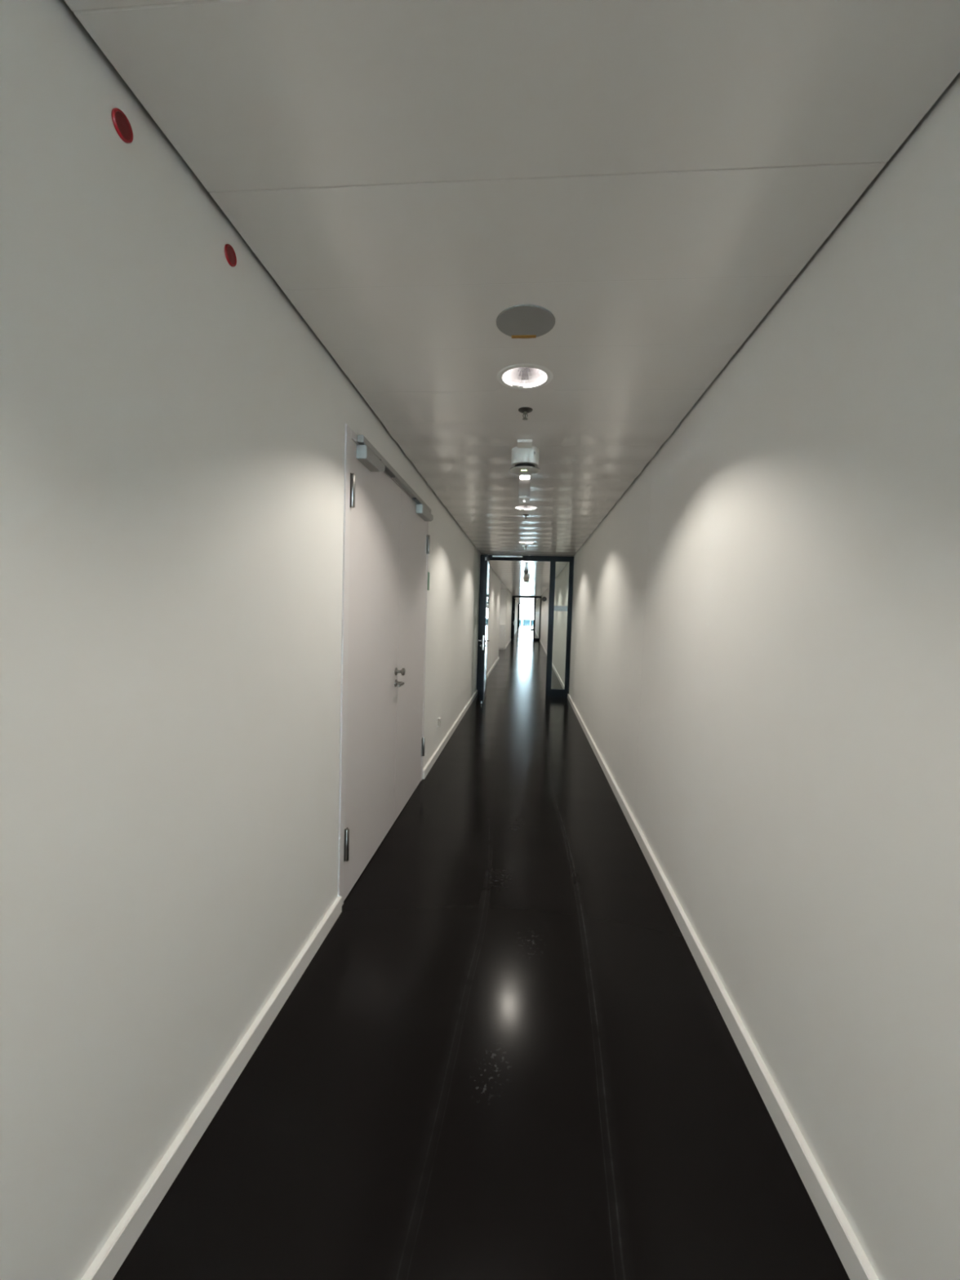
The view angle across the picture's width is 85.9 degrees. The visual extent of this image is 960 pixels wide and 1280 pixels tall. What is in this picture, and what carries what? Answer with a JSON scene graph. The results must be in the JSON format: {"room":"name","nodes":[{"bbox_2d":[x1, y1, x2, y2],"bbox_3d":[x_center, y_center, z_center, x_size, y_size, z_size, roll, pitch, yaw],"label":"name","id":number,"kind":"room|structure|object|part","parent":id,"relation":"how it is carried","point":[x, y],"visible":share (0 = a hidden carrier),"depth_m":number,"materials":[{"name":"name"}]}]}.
{"room":"building corridor","nodes":[
{"label":"building corridor","id":0,"kind":"room"},
{"bbox_2d":[0,0,518,1279],"bbox_3d":[0.811,-1.465,31.522,2.315,2.714,81.000,2,3,5],"label":"wall","id":1,"kind":"structure","parent":0,"point":[172,425],"depth_m":1.19,"materials":[{"name":"white paint"}]},
{"bbox_2d":[111,107,133,143],"bbox_3d":[-0.752,-1.082,1.086,0.006,0.053,0.053,2,3,5],"label":"disc","id":2,"kind":"object","parent":1,"relation":"attached to","point":[122,126],"visible":1,"depth_m":1.08,"materials":[{"name":"red plastic"}]},
{"bbox_2d":[224,244,236,266],"bbox_3d":[-0.716,-1.104,1.482,0.006,0.053,0.053,2,3,5],"label":"disc","id":3,"kind":"object","parent":1,"relation":"attached to","point":[230,255],"visible":1,"depth_m":1.48,"materials":[{"name":"red plastic"}]},
{"bbox_2d":[80,629,517,1279],"bbox_3d":[0.430,0.412,20.540,1.037,0.079,58.900,2,3,5],"label":"baseboard","id":4,"kind":"structure","parent":1,"relation":"attached to","point":[113,1253],"depth_m":1.46,"materials":[{"name":"white paint"}]},
{"bbox_2d":[337,423,433,905],"bbox_3d":[-0.596,0.112,3.536,0.174,2.376,2.077,2,3,5],"label":"door","id":5,"kind":"structure","parent":1,"relation":"in","point":[386,542],"depth_m":3.10,"materials":[{"name":"white paint"}]},
{"bbox_3d":[-0.554,-1.010,3.052,0.032,0.026,0.330,2,3,5],"label":"closer arm","id":6,"kind":"part","parent":5,"relation":"part of","materials":[{"name":"grey metal"}]},
{"bbox_3d":[-0.517,-1.057,3.509,0.032,0.036,1.850,2,3,5],"label":"guide rail","id":7,"kind":"part","parent":5,"relation":"part of","materials":[{"name":"grey metal"}]},
{"bbox_3d":[-0.552,0.298,3.494,0.066,0.052,0.141,2,3,5],"label":"handle","id":8,"kind":"part","parent":5,"relation":"part of","materials":[{"name":"silver metal"}]},
{"bbox_3d":[-0.547,0.216,3.534,0.063,0.054,0.054,2,3,5],"label":"lock knob","id":9,"kind":"part","parent":5,"relation":"part of","materials":[{"name":"silver metal"}]},
{"bbox_3d":[-0.470,-1.055,3.992,0.028,0.011,0.360,2,3,5],"label":"closer arm","id":10,"kind":"part","parent":5,"relation":"part of","materials":[{"name":"grey metal"}]},
{"bbox_2d":[437,717,440,726],"bbox_3d":[-0.424,0.859,5.409,0.024,0.084,0.084,2,3,5],"label":"wall outlet","id":11,"kind":"object","parent":1,"relation":"attached to","point":[439,718],"visible":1,"depth_m":5.37,"materials":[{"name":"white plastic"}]},
{"bbox_2d":[476,554,573,703],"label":"door","id":12,"kind":"structure","parent":1,"relation":"in","point":[485,559],"depth_m":9.37,"materials":[{"name":"black metal"}]},
{"bbox_3d":[0.054,0.044,8.472,0.024,0.240,0.002,2,3,3],"label":"lock plate","id":13,"kind":"part","parent":12,"relation":"part of","materials":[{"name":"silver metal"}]},
{"bbox_3d":[0.059,0.051,8.565,0.191,0.135,0.146,2,3,3],"label":"handle","id":14,"kind":"part","parent":12,"relation":"part of","materials":[{"name":"silver metal"}]},
{"bbox_3d":[0.090,-0.229,8.981,0.050,2.224,0.875,2,3,3],"label":"glass","id":15,"kind":"part","parent":12,"relation":"part of","materials":[{"name":"clear glass"}]},
{"bbox_3d":[0.498,-1.520,9.389,0.550,0.026,0.022,2,3,5],"label":"guide rail","id":16,"kind":"part","parent":12,"relation":"part of","materials":[{"name":"silver metal"}]},
{"bbox_2d":[517,603,533,630],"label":"door","id":17,"kind":"structure","parent":1,"relation":"in","point":[518,606],"depth_m":49.64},
{"bbox_2d":[511,595,542,640],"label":"door","id":18,"kind":"structure","parent":1,"relation":"in","point":[513,620],"depth_m":29.79,"materials":[{"name":"black metal"}]},
{"bbox_2d":[519,606,533,625],"bbox_3d":[6.509,-3.372,71.656,6.220,2.714,0.120,2,3,5],"label":"window","id":19,"kind":"structure","parent":1,"relation":"in","point":[524,622],"depth_m":71.71,"materials":[{"name":"grey"}]},
{"bbox_3d":[6.487,-2.494,71.746,1.092,0.750,0.030,2,3,5],"label":"parapet panel","id":20,"kind":"part","parent":19,"relation":"part of","materials":[{"name":"blue"}]},
{"bbox_2d":[112,625,849,1279],"bbox_3d":[2.816,0.003,31.563,6.400,0.100,81.300,2,3,5],"label":"floor","id":21,"kind":"structure","parent":0,"point":[505,1054],"depth_m":1.64,"materials":[{"name":"black laminate"}]},
{"bbox_2d":[498,624,504,649],"bbox_3d":[0.745,-0.135,21.809,0.560,1.060,0.415,2,3,5],"label":"base cabinet","id":22,"kind":"object","parent":21,"relation":"on","point":[501,639],"visible":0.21,"depth_m":21.61,"materials":[{"name":"white paint"}]},
{"bbox_2d":[63,0,959,604],"bbox_3d":[1.337,-2.097,20.376,2.697,0.028,58.978,2,3,5],"label":"ceiling","id":23,"kind":"structure","parent":0,"point":[653,177],"depth_m":1.27,"materials":[{"name":"white paint"}]},
{"bbox_2d":[496,363,552,389],"bbox_3d":[0.204,-1.231,2.334,0.254,0.090,0.254,2,3,5],"label":"recessed light","id":24,"kind":"object","parent":23,"relation":"in","point":[522,375],"visible":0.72,"depth_m":2.39,"materials":[{"name":"white metal"}]},
{"bbox_3d":[0.204,-1.233,2.334,0.200,0.085,0.200,2,3,5],"label":"lamp shade","id":25,"kind":"part","parent":24,"relation":"part of","materials":[{"name":"silver metal"}]},
{"bbox_2d":[518,475,530,502],"bbox_3d":[0.350,-1.184,4.053,0.088,0.183,0.218,2,3,5],"label":"emergency light","id":26,"kind":"object","parent":23,"relation":"hanging from","point":[524,488],"visible":0.94,"depth_m":3.95,"materials":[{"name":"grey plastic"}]},
{"bbox_2d":[509,446,540,475],"bbox_3d":[0.294,-1.167,3.374,0.202,0.148,0.202,2,3,5],"label":"smoke detector","id":27,"kind":"object","parent":23,"relation":"attached to","point":[524,461],"visible":0.98,"depth_m":3.31,"materials":[{"name":"white plastic"}]},
{"bbox_2d":[517,439,532,448],"bbox_3d":[0.278,-1.223,3.207,0.090,0.022,0.110,2,3,5],"label":"cable box","id":28,"kind":"object","parent":23,"relation":"attached to","point":[522,443],"visible":1,"depth_m":3.18,"materials":[{"name":"white plastic"}]},
{"bbox_2d":[518,406,532,420],"bbox_3d":[0.238,-1.185,2.710,0.076,0.049,0.076,2,3,5],"label":"sprinkler head","id":29,"kind":"object","parent":23,"relation":"attached to","point":[525,411],"visible":1,"depth_m":2.70},
{"bbox_2d":[496,304,555,338],"bbox_3d":[0.167,-1.164,1.896,0.216,0.008,0.216,2,3,5],"label":"ceiling speaker","id":30,"kind":"object","parent":23,"relation":"attached to","point":[522,321],"visible":1,"depth_m":1.88,"materials":[{"name":"grey"}]},
{"bbox_2d":[513,505,537,510],"bbox_3d":[0.461,-1.370,5.169,0.254,0.090,0.254,2,3,5],"label":"recessed light","id":31,"kind":"object","parent":23,"relation":"in","point":[523,507],"visible":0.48,"depth_m":5.25,"materials":[{"name":"white"}]},
{"bbox_3d":[0.461,-1.372,5.169,0.200,0.085,0.200,2,3,5],"label":"lamp shade","id":32,"kind":"part","parent":31,"relation":"part of","materials":[{"name":"silver metal"}]},
{"bbox_2d":[523,577,529,582],"bbox_3d":[1.340,-1.732,14.873,0.202,0.148,0.202,2,3,5],"label":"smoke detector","id":33,"kind":"object","parent":23,"relation":"attached to","point":[526,580],"visible":0.98,"depth_m":14.81,"materials":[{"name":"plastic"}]},
{"bbox_2d":[518,541,534,543],"bbox_3d":[0.687,-1.492,7.655,0.254,0.090,0.254,2,3,5],"label":"recessed light","id":34,"kind":"object","parent":23,"relation":"in","point":[522,542],"visible":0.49,"depth_m":7.75,"materials":[{"name":"white"}]},
{"bbox_2d":[520,603,533,607],"bbox_3d":[5.553,-4.150,60.641,6.400,0.200,21.950,2,3,5],"label":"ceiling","id":35,"kind":"structure","parent":0,"point":[521,605],"depth_m":60.45,"materials":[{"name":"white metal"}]},
{"bbox_2d":[534,71,959,1279],"bbox_3d":[4.840,-1.325,31.163,2.389,2.714,81.000,2,3,5],"label":"wall","id":36,"kind":"structure","parent":0,"point":[765,656],"depth_m":1.37,"materials":[{"name":"white paint"}]},
{"bbox_2d":[534,630,879,1279],"bbox_3d":[2.602,0.485,20.346,0.022,0.083,58.900,2,3,5],"label":"baseboard","id":37,"kind":"structure","parent":36,"relation":"attached to","point":[853,1258],"depth_m":1.61,"materials":[{"name":"white paint"}]}
]}

